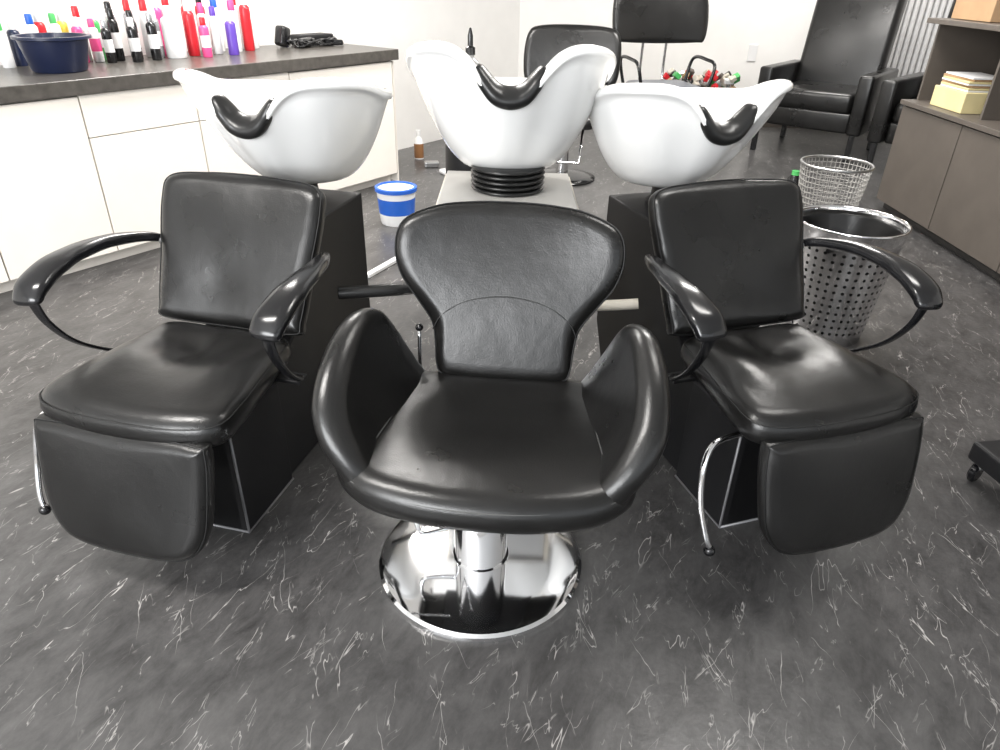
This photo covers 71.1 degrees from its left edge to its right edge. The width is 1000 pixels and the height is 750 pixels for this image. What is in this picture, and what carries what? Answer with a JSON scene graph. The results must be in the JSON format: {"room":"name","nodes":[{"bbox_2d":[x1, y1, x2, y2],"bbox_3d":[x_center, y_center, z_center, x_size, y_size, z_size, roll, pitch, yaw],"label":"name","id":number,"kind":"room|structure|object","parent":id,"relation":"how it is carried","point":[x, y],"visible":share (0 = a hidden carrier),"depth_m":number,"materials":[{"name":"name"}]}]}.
{"room":"salon","nodes":[
{"label":"salon","id":0,"kind":"room"},
{"bbox_2d":[0,0,519,149],"bbox_3d":[-2.234,-2.412,4.232,0.121,2.750,8.260,21,35,30],"label":"wall","id":1,"kind":"structure","parent":0,"point":[395,24],"depth_m":5.95,"materials":[{"name":"paint"}]},
{"bbox_2d":[0,127,999,749],"bbox_3d":[0.007,-0.301,3.521,11.000,0.100,11.500,1,30,0],"label":"floor","id":2,"kind":"structure","parent":0,"point":[285,633],"depth_m":1.82,"materials":[{"name":"plastic"}]},
{"bbox_2d":[0,44,398,292],"bbox_3d":[-2.205,-1.261,4.040,0.800,0.950,3.940,21,35,30],"label":"base cabinet","id":3,"kind":"object","parent":2,"relation":"on","point":[90,153],"visible":0.63,"depth_m":3.68,"materials":[{"name":"laminate"}]},
{"bbox_2d":[0,44,398,103],"bbox_3d":[-2.195,-1.642,3.820,0.800,0.070,3.940,21,35,30],"label":"countertop","id":4,"kind":"structure","parent":3,"relation":"on","point":[20,83],"depth_m":3.94,"materials":[{"name":"stone"}]},
{"bbox_2d":[0,23,15,67],"bbox_3d":[-2.590,-1.720,3.648,0.060,0.220,0.060,1,30,0],"label":"shampoo bottle","id":5,"kind":"object","parent":4,"relation":"on","point":[6,56],"visible":1,"depth_m":3.65,"materials":[{"name":"white plastic"}]},
{"bbox_2d":[5,20,28,65],"bbox_3d":[-2.576,-1.764,3.724,0.060,0.220,0.060,1,30,0],"label":"shampoo bottle","id":6,"kind":"object","parent":4,"relation":"on","point":[19,58],"visible":0.85,"depth_m":3.71,"materials":[{"name":"blue plastic"}]},
{"bbox_2d":[24,14,38,32],"bbox_3d":[-2.496,-1.797,3.754,0.060,0.250,0.060,1,30,0],"label":"shampoo bottle","id":7,"kind":"object","parent":4,"relation":"on","point":[30,27],"visible":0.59,"depth_m":3.70,"materials":[{"name":"white plastic"}]},
{"bbox_2d":[31,11,46,32],"bbox_3d":[-2.494,-1.837,3.814,0.060,0.260,0.060,1,30,0],"label":"bottle","id":8,"kind":"object","parent":4,"relation":"on","point":[40,25],"visible":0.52,"depth_m":3.76,"materials":[{"name":"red plastic"}]},
{"bbox_2d":[10,32,91,73],"bbox_3d":[-2.284,-1.656,3.603,0.360,0.168,0.360,1,30,0],"label":"mixing bowl","id":9,"kind":"object","parent":4,"relation":"on","point":[47,52],"visible":1,"depth_m":3.52,"materials":[{"name":"blue plastic"}]},
{"bbox_2d":[48,13,61,31],"bbox_3d":[-2.427,-1.845,3.839,0.056,0.250,0.056,1,30,0],"label":"shampoo bottle","id":10,"kind":"object","parent":4,"relation":"on","point":[53,26],"visible":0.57,"depth_m":3.79,"materials":[{"name":"white plastic"}]},
{"bbox_2d":[55,10,68,31],"bbox_3d":[-2.424,-1.885,3.899,0.056,0.260,0.056,1,30,0],"label":"bottle","id":11,"kind":"object","parent":4,"relation":"on","point":[59,16],"visible":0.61,"depth_m":3.85,"materials":[{"name":"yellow plastic"}]},
{"bbox_2d":[70,17,89,62],"bbox_3d":[-2.344,-1.866,3.901,0.056,0.230,0.056,1,30,0],"label":"shampoo bottle","id":12,"kind":"object","parent":4,"relation":"on","point":[75,28],"visible":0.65,"depth_m":3.85,"materials":[{"name":"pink plastic"}]},
{"bbox_2d":[70,6,92,60],"bbox_3d":[-2.372,-1.929,3.958,0.060,0.280,0.060,1,30,0],"label":"spray can","id":13,"kind":"object","parent":4,"relation":"on","point":[74,9],"visible":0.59,"depth_m":3.91,"materials":[{"name":"white plastic"}]},
{"bbox_2d":[86,18,104,61],"bbox_3d":[-2.290,-1.891,3.955,0.056,0.220,0.056,1,30,0],"label":"shampoo bottle","id":14,"kind":"object","parent":4,"relation":"on","point":[95,43],"visible":0.99,"depth_m":3.94,"materials":[{"name":"white plastic"}]},
{"bbox_2d":[88,9,106,59],"bbox_3d":[-2.320,-1.956,4.027,0.052,0.260,0.052,1,30,0],"label":"spray can","id":15,"kind":"object","parent":4,"relation":"on","point":[91,13],"visible":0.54,"depth_m":3.99,"materials":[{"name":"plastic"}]},
{"bbox_2d":[100,19,116,62],"bbox_3d":[-2.197,-1.868,3.920,0.052,0.220,0.052,1,30,0],"label":"shampoo bottle","id":16,"kind":"object","parent":4,"relation":"on","point":[106,36],"visible":1,"depth_m":3.91,"materials":[{"name":"black plastic"}]},
{"bbox_2d":[103,1,115,20],"bbox_3d":[-2.261,-2.013,4.088,0.060,0.300,0.060,1,30,0],"label":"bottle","id":17,"kind":"object","parent":4,"relation":"on","point":[106,4],"visible":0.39,"depth_m":4.02,"materials":[{"name":"plastic"}]},
{"bbox_2d":[106,8,125,60],"bbox_3d":[-2.199,-1.940,3.994,0.056,0.270,0.056,1,30,0],"label":"bottle","id":18,"kind":"object","parent":4,"relation":"on","point":[112,25],"visible":0.94,"depth_m":3.98,"materials":[{"name":"black plastic"}]},
{"bbox_2d":[121,0,134,56],"bbox_3d":[-2.187,-2.051,4.147,0.060,0.310,0.060,1,30,0],"label":"spray can","id":19,"kind":"object","parent":4,"relation":"on","point":[125,3],"visible":0.36,"depth_m":4.08,"materials":[{"name":"silver metal"}]},
{"bbox_2d":[125,10,143,59],"bbox_3d":[-2.125,-1.969,4.058,0.056,0.260,0.056,1,30,0],"label":"spray can","id":20,"kind":"object","parent":4,"relation":"on","point":[128,13],"visible":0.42,"depth_m":4.00,"materials":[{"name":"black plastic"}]},
{"bbox_2d":[126,17,143,62],"bbox_3d":[-2.078,-1.902,3.973,0.056,0.230,0.056,1,30,0],"label":"shampoo bottle","id":21,"kind":"object","parent":4,"relation":"on","point":[132,33],"visible":1,"depth_m":3.96,"materials":[{"name":"black plastic"}]},
{"bbox_2d":[138,0,151,56],"bbox_3d":[-2.118,-2.081,4.201,0.068,0.310,0.068,1,30,0],"label":"spray can","id":22,"kind":"object","parent":4,"relation":"on","point":[141,3],"visible":0.58,"depth_m":4.16,"materials":[{"name":"white plastic"}]},
{"bbox_2d":[145,12,161,59],"bbox_3d":[-2.019,-1.968,4.070,0.056,0.250,0.056,1,30,0],"label":"shampoo bottle","id":23,"kind":"object","parent":4,"relation":"on","point":[151,30],"visible":1,"depth_m":4.06,"materials":[{"name":"black plastic"}]},
{"bbox_2d":[148,7,165,57],"bbox_3d":[-2.043,-2.029,4.154,0.056,0.270,0.056,1,30,0],"label":"spray can","id":24,"kind":"object","parent":4,"relation":"on","point":[150,9],"visible":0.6,"depth_m":4.13,"materials":[{"name":"silver metal"}]},
{"bbox_2d":[150,0,166,55],"bbox_3d":[-2.082,-2.131,4.270,0.064,0.330,0.064,1,30,0],"label":"spray can","id":25,"kind":"object","parent":4,"relation":"on","point":[154,3],"visible":0.41,"depth_m":4.22,"materials":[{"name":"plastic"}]},
{"bbox_2d":[160,0,168,15],"bbox_3d":[-2.041,-2.163,4.317,0.068,0.340,0.068,1,30,0],"label":"spray can","id":26,"kind":"object","parent":4,"relation":"on","point":[163,2],"visible":0.15,"depth_m":4.25,"materials":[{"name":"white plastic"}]},
{"bbox_2d":[160,5,187,58],"bbox_3d":[-1.956,-2.050,4.184,0.116,0.280,0.116,1,30,0],"label":"spray can","id":27,"kind":"object","parent":4,"relation":"on","point":[171,25],"visible":1,"depth_m":4.15,"materials":[{"name":"white plastic"}]},
{"bbox_2d":[180,0,191,52],"bbox_3d":[-1.955,-2.205,4.393,0.064,0.340,0.064,1,30,0],"label":"spray can","id":28,"kind":"object","parent":4,"relation":"on","point":[181,8],"visible":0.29,"depth_m":4.36,"materials":[{"name":"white plastic"}]},
{"bbox_2d":[182,0,200,55],"bbox_3d":[-1.899,-2.127,4.291,0.068,0.310,0.068,1,30,0],"label":"spray can","id":29,"kind":"object","parent":4,"relation":"on","point":[187,15],"visible":1,"depth_m":4.27,"materials":[{"name":"red plastic"}]},
{"bbox_2d":[195,0,205,48],"bbox_3d":[-1.908,-2.254,4.481,0.060,0.340,0.060,1,30,0],"label":"spray can","id":30,"kind":"object","parent":4,"relation":"on","point":[196,1],"visible":0.16,"depth_m":4.43,"materials":[{"name":"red plastic"}]},
{"bbox_2d":[196,3,212,52],"bbox_3d":[-1.847,-2.154,4.360,0.060,0.290,0.060,1,30,0],"label":"spray can","id":31,"kind":"object","parent":4,"relation":"on","point":[200,11],"visible":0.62,"depth_m":4.30,"materials":[{"name":"white plastic"}]},
{"bbox_2d":[199,17,212,57],"bbox_3d":[-1.796,-2.056,4.261,0.056,0.220,0.056,1,30,0],"label":"shampoo bottle","id":32,"kind":"object","parent":4,"relation":"on","point":[203,29],"visible":1,"depth_m":4.25,"materials":[{"name":"pink plastic"}]},
{"bbox_2d":[208,6,223,53],"bbox_3d":[-1.800,-2.177,4.422,0.060,0.270,0.060,1,30,0],"label":"spray can","id":33,"kind":"object","parent":4,"relation":"on","point":[213,21],"visible":1,"depth_m":4.41,"materials":[{"name":"white plastic"}]},
{"bbox_2d":[209,0,225,51],"bbox_3d":[-1.839,-2.275,4.540,0.068,0.320,0.068,1,30,0],"label":"spray can","id":34,"kind":"object","parent":4,"relation":"on","point":[212,2],"visible":0.43,"depth_m":4.51,"materials":[{"name":"white plastic"}]},
{"bbox_2d":[224,12,239,54],"bbox_3d":[-1.686,-2.140,4.391,0.064,0.240,0.064,1,30,0],"label":"shampoo bottle","id":35,"kind":"object","parent":4,"relation":"on","point":[230,28],"visible":1,"depth_m":4.38,"materials":[{"name":"purple plastic"}]},
{"bbox_2d":[226,0,242,51],"bbox_3d":[-1.734,-2.270,4.555,0.072,0.300,0.072,1,30,0],"label":"spray can","id":36,"kind":"object","parent":4,"relation":"on","point":[230,5],"visible":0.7,"depth_m":4.52,"materials":[{"name":"white plastic"}]},
{"bbox_2d":[233,0,243,48],"bbox_3d":[-1.765,-2.356,4.673,0.064,0.330,0.064,1,30,0],"label":"spray can","id":37,"kind":"object","parent":4,"relation":"on","point":[234,1],"visible":0.28,"depth_m":4.66,"materials":[{"name":"white plastic"}]},
{"bbox_2d":[239,0,254,50],"bbox_3d":[-1.675,-2.327,4.616,0.068,0.340,0.068,1,30,0],"label":"spray can","id":38,"kind":"object","parent":4,"relation":"on","point":[244,11],"visible":1,"depth_m":4.61,"materials":[{"name":"red plastic"}]},
{"bbox_2d":[250,9,259,48],"bbox_3d":[-1.688,-2.362,4.776,0.060,0.240,0.060,1,30,0],"label":"shampoo bottle","id":39,"kind":"object","parent":4,"relation":"on","point":[253,20],"visible":0.49,"depth_m":4.77,"materials":[{"name":"white plastic"}]},
{"bbox_2d":[274,25,289,46],"bbox_3d":[-1.520,-2.365,4.889,0.080,0.140,0.113,14,32,20],"label":"dryer nozzle","id":40,"kind":"object","parent":4,"relation":"on","point":[282,33],"visible":1,"depth_m":4.86,"materials":[{"name":"black plastic"}]},
{"bbox_2d":[297,37,312,45],"bbox_3d":[-1.380,-2.362,4.960,0.050,0.050,0.190,4,30,5],"label":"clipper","id":41,"kind":"object","parent":4,"relation":"on","point":[305,39],"visible":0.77,"depth_m":4.91,"materials":[{"name":"silver metal"}]},
{"bbox_2d":[288,38,327,47],"bbox_3d":[-1.361,-2.396,5.030,0.208,0.047,0.402,21,35,30],"label":"power cable","id":42,"kind":"object","parent":4,"relation":"on","point":[293,41],"visible":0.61,"depth_m":4.93,"materials":[{"name":"black plastic"}]},
{"bbox_2d":[297,38,324,47],"bbox_3d":[-1.335,-2.399,5.036,0.133,0.047,0.441,9,31,14],"label":"power cable","id":43,"kind":"object","parent":4,"relation":"on","point":[321,38],"visible":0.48,"depth_m":4.87,"materials":[{"name":"black plastic"}]},
{"bbox_2d":[290,32,332,44],"bbox_3d":[-1.379,-2.466,5.140,0.140,0.070,0.300,21,35,30],"label":"charging stand","id":44,"kind":"object","parent":4,"relation":"on","point":[319,35],"visible":0.55,"depth_m":5.08,"materials":[{"name":"black plastic"}]},
{"bbox_2d":[287,37,336,45],"bbox_3d":[-1.374,-2.388,5.015,0.209,0.047,0.402,21,35,30],"label":"power cable","id":45,"kind":"object","parent":4,"relation":"on","point":[333,37],"visible":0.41,"depth_m":5.04,"materials":[{"name":"black plastic"}]},
{"bbox_2d":[295,36,330,46],"bbox_3d":[-1.357,-2.410,5.055,0.166,0.047,0.432,12,32,17],"label":"power cable","id":46,"kind":"object","parent":4,"relation":"on","point":[329,36],"visible":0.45,"depth_m":4.94,"materials":[{"name":"black plastic"}]},
{"bbox_2d":[293,36,343,45],"bbox_3d":[-1.330,-2.418,5.069,0.209,0.047,0.404,21,35,30],"label":"power cable","id":47,"kind":"object","parent":4,"relation":"on","point":[333,36],"visible":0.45,"depth_m":5.03,"materials":[{"name":"black plastic"}]},
{"bbox_2d":[323,39,342,44],"bbox_3d":[-1.218,-2.419,5.091,0.150,0.038,0.040,-6,31,-13],"label":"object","id":48,"kind":"object","parent":4,"relation":"on","point":[337,41],"visible":0.66,"depth_m":5.08,"materials":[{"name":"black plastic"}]},
{"bbox_2d":[12,68,392,561],"bbox_3d":[-0.785,-0.275,2.165,0.784,1.177,1.403,8,31,12],"label":"chair","id":49,"kind":"object","parent":2,"relation":"on","point":[178,431],"visible":1,"depth_m":2.02,"materials":[{"name":"black leather"}]},
{"bbox_2d":[39,321,290,446],"bbox_3d":[-0.877,0.000,1.914,0.542,0.122,0.523,8,31,12],"label":"seat cushion","id":50,"kind":"object","parent":49,"relation":"on","point":[174,383],"depth_m":1.77,"materials":[{"name":"black leather"}]},
{"bbox_2d":[173,68,392,186],"bbox_3d":[-0.679,-0.790,2.317,0.648,0.432,0.618,1,30,0],"label":"basin","id":51,"kind":"object","parent":49,"relation":"in","point":[312,131],"depth_m":2.11,"materials":[{"name":"white ceramic"}]},
{"bbox_2d":[367,257,395,277],"bbox_3d":[-0.584,-0.669,4.010,0.035,0.020,0.620,15,33,21],"label":"ruler","id":52,"kind":"object","parent":2,"relation":"on","point":[376,270],"visible":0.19,"depth_m":3.87,"materials":[{"name":"white plastic"}]},
{"bbox_2d":[375,181,416,226],"bbox_3d":[-0.673,-1.114,4.563,0.270,0.238,0.270,1,30,0],"label":"bucket","id":53,"kind":"object","parent":2,"relation":"on","point":[396,199],"visible":0.89,"depth_m":4.48,"materials":[{"name":"white plastic"}]},
{"bbox_2d":[414,130,423,158],"bbox_3d":[-0.711,-2.016,6.121,0.084,0.240,0.084,1,30,0],"label":"bottle","id":54,"kind":"object","parent":2,"relation":"on","point":[418,143],"visible":1,"depth_m":6.10,"materials":[{"name":"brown plastic"}]},
{"bbox_2d":[424,160,438,167],"bbox_3d":[-0.577,-1.780,5.909,0.120,0.045,0.080,-4,31,-10],"label":"sponge","id":55,"kind":"object","parent":2,"relation":"on","point":[434,163],"visible":1,"depth_m":5.88,"materials":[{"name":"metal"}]},
{"bbox_2d":[439,168,445,174],"bbox_3d":[-0.409,-1.672,5.738,0.160,0.035,0.100,-17,35,-29],"label":"cleaning cloth","id":56,"kind":"object","parent":2,"relation":"on","point":[442,171],"visible":0.41,"depth_m":5.70,"materials":[{"name":"white fabric"}]},
{"bbox_2d":[445,143,471,173],"bbox_3d":[-0.125,-0.608,2.953,0.230,0.995,0.230,1,30,0],"label":"column","id":57,"kind":"structure","parent":2,"relation":"on","point":[452,163],"depth_m":2.74,"materials":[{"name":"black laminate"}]},
{"bbox_2d":[465,27,479,64],"bbox_3d":[-0.112,-1.158,2.636,0.086,0.272,0.086,1,30,0],"label":"spray bottle","id":58,"kind":"object","parent":57,"relation":"on","point":[470,49],"visible":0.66,"depth_m":2.59,"materials":[{"name":"plastic"}]},
{"bbox_2d":[337,41,638,310],"bbox_3d":[-0.028,-0.486,2.468,0.986,1.271,0.780,1,30,0],"label":"station","id":59,"kind":"object","parent":2,"relation":"on","point":[509,130],"visible":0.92,"depth_m":2.17,"materials":[{"name":"ceramic"}]},
{"bbox_2d":[311,201,670,642],"bbox_3d":[-0.011,0.118,1.761,0.786,0.934,0.742,4,30,4],"label":"chair","id":60,"kind":"object","parent":2,"relation":"on","point":[488,462],"visible":1,"depth_m":1.77,"materials":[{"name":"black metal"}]},
{"bbox_2d":[337,371,636,534],"bbox_3d":[-0.020,0.165,1.691,0.673,0.099,0.572,4,30,4],"label":"seat cushion","id":61,"kind":"object","parent":60,"relation":"on","point":[498,452],"depth_m":1.56,"materials":[{"name":"black leather"}]},
{"bbox_2d":[523,24,621,185],"bbox_3d":[0.504,-2.067,5.398,0.760,1.102,0.787,6,30,9],"label":"salon chair","id":62,"kind":"object","parent":2,"relation":"on","point":[543,42],"visible":0.28,"depth_m":5.44,"materials":[{"name":"black leather"}]},
{"bbox_2d":[582,118,591,129],"bbox_3d":[0.510,-2.021,5.471,0.532,0.110,0.513,6,30,9],"label":"seat cushion","id":63,"kind":"object","parent":62,"relation":"on","point":[587,126],"depth_m":5.24,"materials":[{"name":"black leather"}]},
{"bbox_2d":[612,0,716,86],"bbox_3d":[1.314,-2.297,5.542,0.801,1.392,0.788,-5,31,-10],"label":"salon chair","id":64,"kind":"object","parent":2,"relation":"on","point":[636,21],"visible":0.67,"depth_m":5.54,"materials":[{"name":"black leather"}]},
{"bbox_2d":[626,80,699,86],"bbox_3d":[1.305,-2.283,5.598,0.532,0.110,0.513,-5,31,-10],"label":"seat cushion","id":65,"kind":"object","parent":64,"relation":"on","point":[679,83],"depth_m":5.58,"materials":[{"name":"grey leather"}]},
{"bbox_2d":[663,68,739,87],"bbox_3d":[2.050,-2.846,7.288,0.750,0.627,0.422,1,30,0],"label":"rollers","id":66,"kind":"object","parent":2,"relation":"on","point":[727,80],"visible":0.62,"depth_m":7.17,"materials":[{"name":"multicoloured plastic"}]},
{"bbox_2d":[589,79,942,556],"bbox_3d":[0.709,-0.275,2.229,0.784,1.177,1.404,-8,31,-16],"label":"chair","id":67,"kind":"object","parent":2,"relation":"on","point":[785,427],"visible":0.99,"depth_m":2.07,"materials":[{"name":"black leather"}]},
{"bbox_2d":[589,79,792,204],"bbox_3d":[0.595,-0.791,2.372,0.654,0.432,0.628,1,30,0],"label":"basin","id":68,"kind":"object","parent":67,"relation":"in","point":[657,136],"depth_m":2.17,"materials":[{"name":"white ceramic"}]},
{"bbox_2d":[681,323,917,443],"bbox_3d":[0.818,0.000,1.986,0.542,0.122,0.523,-8,31,-16],"label":"seat cushion","id":69,"kind":"object","parent":67,"relation":"on","point":[786,383],"depth_m":1.85,"materials":[{"name":"black leather"}]},
{"bbox_2d":[787,170,799,183],"bbox_3d":[2.288,-1.508,5.448,0.100,0.160,0.100,1,30,0],"label":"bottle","id":70,"kind":"object","parent":2,"relation":"on","point":[794,176],"visible":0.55,"depth_m":5.40,"materials":[{"name":"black plastic"}]},
{"bbox_2d":[750,0,907,164],"bbox_3d":[3.099,-2.829,6.542,0.992,1.388,1.037,23,36,32],"label":"lounge armchair","id":71,"kind":"object","parent":2,"relation":"on","point":[839,75],"visible":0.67,"depth_m":6.46,"materials":[{"name":"black leather"}]},
{"bbox_2d":[779,80,857,113],"bbox_3d":[3.034,-2.621,6.575,0.719,0.174,0.769,23,36,32],"label":"seat cushion","id":72,"kind":"object","parent":71,"relation":"on","point":[806,96],"depth_m":6.34,"materials":[{"name":"black leather"}]},
{"bbox_2d":[795,0,907,85],"bbox_3d":[3.315,-3.161,6.654,0.769,0.918,0.198,23,24,32],"label":"cushion","id":73,"kind":"object","parent":71,"relation":"on","point":[847,40],"depth_m":6.57,"materials":[{"name":"black leather"}]},
{"bbox_2d":[798,155,875,206],"bbox_3d":[1.996,-1.041,4.279,0.416,0.508,0.416,1,30,0],"label":"bin","id":74,"kind":"object","parent":2,"relation":"on","point":[869,171],"visible":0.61,"depth_m":4.18,"materials":[{"name":"metal"}]},
{"bbox_2d":[785,204,911,346],"bbox_3d":[1.531,-0.442,3.188,0.468,0.542,0.468,1,30,0],"label":"waste bin","id":75,"kind":"object","parent":2,"relation":"on","point":[842,290],"visible":0.68,"depth_m":3.07,"materials":[{"name":"silver metal"}]},
{"bbox_2d":[864,0,955,169],"bbox_3d":[3.852,-2.379,5.794,0.992,1.388,1.037,27,39,37],"label":"lounge armchair","id":76,"kind":"object","parent":2,"relation":"on","point":[888,109],"visible":0.27,"depth_m":5.87,"materials":[{"name":"black leather"}]},
{"bbox_2d":[892,98,916,123],"bbox_3d":[3.780,-2.174,5.833,0.719,0.174,0.769,27,39,37],"label":"seat cushion","id":77,"kind":"object","parent":76,"relation":"on","point":[897,107],"depth_m":5.80,"materials":[{"name":"black leather"}]},
{"bbox_2d":[947,0,955,17],"bbox_3d":[4.094,-2.699,5.886,0.769,0.918,0.198,27,27,37],"label":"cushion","id":78,"kind":"object","parent":76,"relation":"on","point":[954,1],"depth_m":5.93,"materials":[{"name":"black leather"}]},
{"bbox_2d":[876,18,999,280],"bbox_3d":[3.046,-1.044,3.592,0.620,1.245,2.960,1,30,0],"label":"cabinet","id":79,"kind":"object","parent":2,"relation":"on","point":[941,175],"visible":0.98,"depth_m":4.39,"materials":[{"name":"grey laminate"}]},
{"bbox_2d":[900,99,999,136],"bbox_3d":[3.049,-1.137,3.538,0.620,0.030,2.960,1,30,0],"label":"countertop","id":80,"kind":"structure","parent":79,"relation":"on","point":[992,127],"depth_m":4.25,"materials":[{"name":"grey laminate"}]},
{"bbox_2d":[930,71,993,113],"bbox_3d":[2.964,-1.783,4.414,0.260,0.204,0.360,1,30,0],"label":"file box","id":81,"kind":"object","parent":80,"relation":"on","point":[958,92],"visible":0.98,"depth_m":4.32,"materials":[{"name":"yellow cardboard"}]},
{"bbox_2d":[927,18,999,31],"bbox_3d":[3.069,-1.570,3.288,0.600,0.030,2.960,1,30,0],"label":"shelf","id":82,"kind":"object","parent":79,"relation":"attached to","point":[943,22],"depth_m":4.23,"materials":[{"name":"grey laminate"}]},
{"bbox_2d":[951,0,999,22],"bbox_3d":[3.056,-2.254,4.256,0.340,0.180,0.420,1,30,0],"label":"cardboard box","id":83,"kind":"object","parent":79,"relation":"on","point":[975,10],"visible":1,"depth_m":4.22,"materials":[{"name":"cardboard"}]},
{"bbox_2d":[966,440,999,483],"bbox_3d":[1.829,0.147,2.023,0.476,0.700,0.500,-4,30,-9],"label":"trolley","id":84,"kind":"object","parent":2,"relation":"on","point":[984,455],"visible":1,"depth_m":2.27,"materials":[{"name":"black plastic"}]},
{"bbox_2d":[518,0,816,87],"bbox_3d":[2.506,-4.005,7.191,4.785,2.750,0.120,1,30,0],"label":"wall","id":85,"kind":"structure","parent":0,"point":[779,28],"depth_m":7.36,"materials":[{"name":"paint"}]},
{"bbox_2d":[747,45,757,60],"bbox_3d":[2.684,-3.424,7.443,0.090,0.160,0.012,1,30,0],"label":"wall socket","id":86,"kind":"object","parent":85,"relation":"attached to","point":[752,52],"visible":1,"depth_m":7.44,"materials":[{"name":"white plastic"}]},
{"bbox_2d":[762,122,798,127],"bbox_3d":[2.537,-2.809,7.802,4.665,0.070,0.014,1,30,0],"label":"baseboard","id":87,"kind":"structure","parent":85,"relation":"attached to","point":[766,124],"depth_m":7.81,"materials":[{"name":"grey laminate"}]},
{"bbox_2d":[886,0,952,76],"bbox_3d":[4.337,-3.522,7.282,0.950,1.300,0.080,1,30,0],"label":"radiator","id":88,"kind":"object","parent":85,"relation":"attached to","point":[915,37],"visible":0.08,"depth_m":7.25,"materials":[{"name":"white metal"}]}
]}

